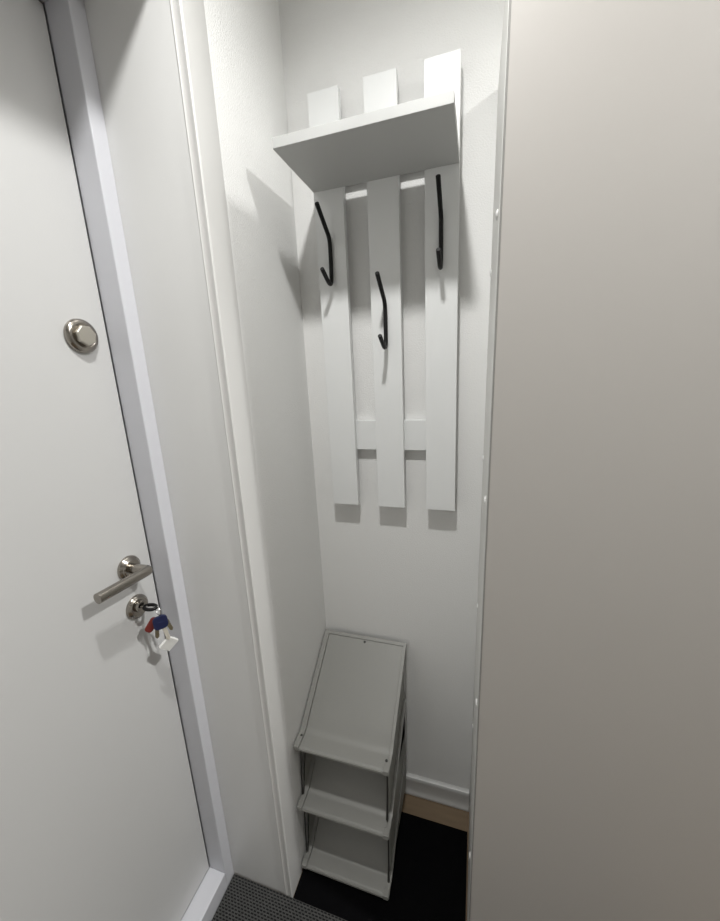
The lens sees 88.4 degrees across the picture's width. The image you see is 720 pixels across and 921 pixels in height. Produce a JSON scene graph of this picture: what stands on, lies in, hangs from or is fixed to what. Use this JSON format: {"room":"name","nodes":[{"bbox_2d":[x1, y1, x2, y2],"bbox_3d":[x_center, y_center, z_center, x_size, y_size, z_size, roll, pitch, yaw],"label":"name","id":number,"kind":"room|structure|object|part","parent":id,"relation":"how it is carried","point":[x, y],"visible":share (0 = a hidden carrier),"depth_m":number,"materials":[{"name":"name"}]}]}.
{"room":"entrance hallway","nodes":[
{"label":"entrance hallway","id":0,"kind":"room"},
{"bbox_2d":[204,0,325,864],"bbox_3d":[-0.572,0.165,0.240,0.300,2.490,1.950,1,14,17],"label":"wall","id":1,"kind":"structure","parent":0,"point":[244,36],"depth_m":0.88,"materials":[{"name":"white paint"}]},
{"bbox_2d":[0,0,208,920],"bbox_3d":[-0.606,0.311,0.433,0.114,2.000,0.890,1,14,17],"label":"door","id":2,"kind":"structure","parent":1,"relation":"in","point":[100,818],"depth_m":0.67,"materials":[{"name":"white wood"}]},
{"bbox_3d":[-0.477,0.242,0.740,0.054,0.022,0.119,1,14,17],"label":"lever","id":3,"kind":"part","parent":2,"relation":"part of","materials":[{"name":"silver metal"}]},
{"bbox_3d":[-0.491,0.230,0.794,0.014,0.053,0.053,1,14,17],"label":"lever handle","id":4,"kind":"part","parent":2,"relation":"part of","materials":[{"name":"silver metal"}]},
{"bbox_2d":[141,603,177,650],"bbox_3d":[-0.443,0.373,0.820,0.060,0.122,0.028,-6,14,-13],"label":"bunch","id":5,"kind":"object","parent":2,"relation":"hanging from","point":[160,622],"visible":1,"depth_m":0.81,"materials":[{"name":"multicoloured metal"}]},
{"bbox_3d":[-0.447,0.377,0.817,0.012,0.034,0.002,-6,14,-15],"label":"key blade","id":6,"kind":"part","parent":5,"relation":"part of","materials":[{"name":"gold metal"}]},
{"bbox_3d":[-0.430,0.382,0.822,0.013,0.036,0.004,-11,16,-32],"label":"key blade","id":7,"kind":"part","parent":5,"relation":"part of","materials":[{"name":"silver metal"}]},
{"bbox_3d":[-0.429,0.368,0.831,0.015,0.030,0.002,-6,14,-15],"label":"key blade","id":8,"kind":"part","parent":5,"relation":"part of","materials":[{"name":"gold metal"}]},
{"bbox_2d":[39,0,233,920],"bbox_3d":[-0.615,0.312,0.436,0.109,2.118,0.980,1,14,17],"label":"trim","id":9,"kind":"structure","parent":1,"relation":"attached to","point":[67,23],"depth_m":0.76,"materials":[{"name":"white wood"}]},
{"bbox_2d":[84,0,285,894],"bbox_3d":[-0.497,0.315,0.399,0.242,2.118,0.980,1,14,17],"label":"door frame","id":10,"kind":"structure","parent":1,"relation":"attached to","point":[133,42],"depth_m":0.75,"materials":[{"name":"white wood"}]},
{"bbox_2d":[169,0,301,897],"bbox_3d":[-0.388,0.324,0.367,0.021,2.105,1.081,1,14,17],"label":"trim","id":11,"kind":"structure","parent":1,"relation":"attached to","point":[188,16],"depth_m":0.74,"materials":[{"name":"white wood"}]},
{"bbox_2d":[227,793,468,920],"bbox_3d":[1.252,1.446,-0.019,4.100,0.050,2.050,1,14,17],"label":"floor","id":12,"kind":"structure","parent":0,"point":[413,805],"depth_m":1.23,"materials":[{"name":"beige laminate"}]},
{"bbox_2d":[212,874,346,920],"bbox_3d":[0.070,1.322,0.614,1.138,0.010,0.685,1,14,17],"label":"door mat","id":13,"kind":"object","parent":12,"relation":"on","point":[244,899],"visible":1,"depth_m":1.02,"materials":[{"name":"grey fabric"}]},
{"bbox_2d":[293,812,466,920],"bbox_3d":[0.076,1.207,1.109,0.465,0.006,0.290,1,14,17],"label":"floor mat","id":14,"kind":"object","parent":12,"relation":"on","point":[429,876],"visible":0.59,"depth_m":1.06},
{"bbox_2d":[293,629,405,900],"bbox_3d":[-0.014,0.887,1.125,0.270,0.596,0.296,1,14,17],"label":"shoe rack","id":15,"kind":"object","parent":14,"relation":"on","point":[350,738],"visible":1,"depth_m":1.08,"materials":[{"name":"grey plastic"}]},
{"bbox_3d":[-0.135,0.781,1.170,0.002,0.327,0.233,1,14,17],"label":"frame","id":16,"kind":"part","parent":15,"relation":"part of","materials":[{"name":"grey plastic"}]},
{"bbox_3d":[-0.127,0.984,1.213,0.002,0.347,0.243,1,14,17],"label":"frame","id":17,"kind":"part","parent":15,"relation":"part of","materials":[{"name":"grey plastic"}]},
{"bbox_3d":[0.107,0.787,1.095,0.002,0.327,0.233,1,14,17],"label":"frame","id":18,"kind":"part","parent":15,"relation":"part of","materials":[{"name":"grey plastic"}]},
{"bbox_3d":[0.116,0.991,1.138,0.002,0.347,0.243,1,14,17],"label":"frame","id":19,"kind":"part","parent":15,"relation":"part of","materials":[{"name":"grey plastic"}]},
{"bbox_2d":[467,0,719,920],"bbox_3d":[0.711,0.246,0.699,0.936,2.005,0.380,1,14,17],"label":"wardrobe","id":20,"kind":"object","parent":12,"relation":"on","point":[595,777],"visible":1,"depth_m":0.55,"materials":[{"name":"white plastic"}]},
{"bbox_3d":[0.285,0.232,0.842,0.035,2.005,0.360,1,14,17],"label":"panel","id":21,"kind":"part","parent":20,"relation":"part of","materials":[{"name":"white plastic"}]},
{"bbox_2d":[278,0,504,801],"bbox_3d":[1.516,-0.024,0.625,4.050,2.490,0.080,1,14,17],"label":"wall","id":22,"kind":"structure","parent":0,"point":[409,575],"depth_m":0.97,"materials":[{"name":"white paint"}]},
{"bbox_2d":[272,49,460,510],"bbox_3d":[0.041,-0.339,0.846,0.344,1.002,0.231,1,14,17],"label":"coat rack","id":23,"kind":"object","parent":22,"relation":"attached to","point":[390,140],"visible":1,"depth_m":0.88,"materials":[{"name":"white laminate"}]},
{"bbox_2d":[272,90,459,192],"bbox_3d":[0.022,-0.634,0.759,0.344,0.018,0.196,1,14,17],"label":"shelf","id":24,"kind":"object","parent":23,"relation":"attached to","point":[376,147],"depth_m":0.73,"materials":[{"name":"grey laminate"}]},
{"bbox_3d":[0.086,-0.070,1.014,0.304,0.081,0.018,1,14,17],"label":"rail","id":25,"kind":"part","parent":23,"relation":"part of","materials":[{"name":"white laminate"}]},
{"bbox_2d":[405,772,468,811],"bbox_3d":[0.136,1.124,1.298,0.472,0.077,0.016,1,14,17],"label":"baseboard","id":26,"kind":"structure","parent":22,"relation":"attached to","point":[453,796],"depth_m":1.25,"materials":[{"name":"grey"}]}
]}

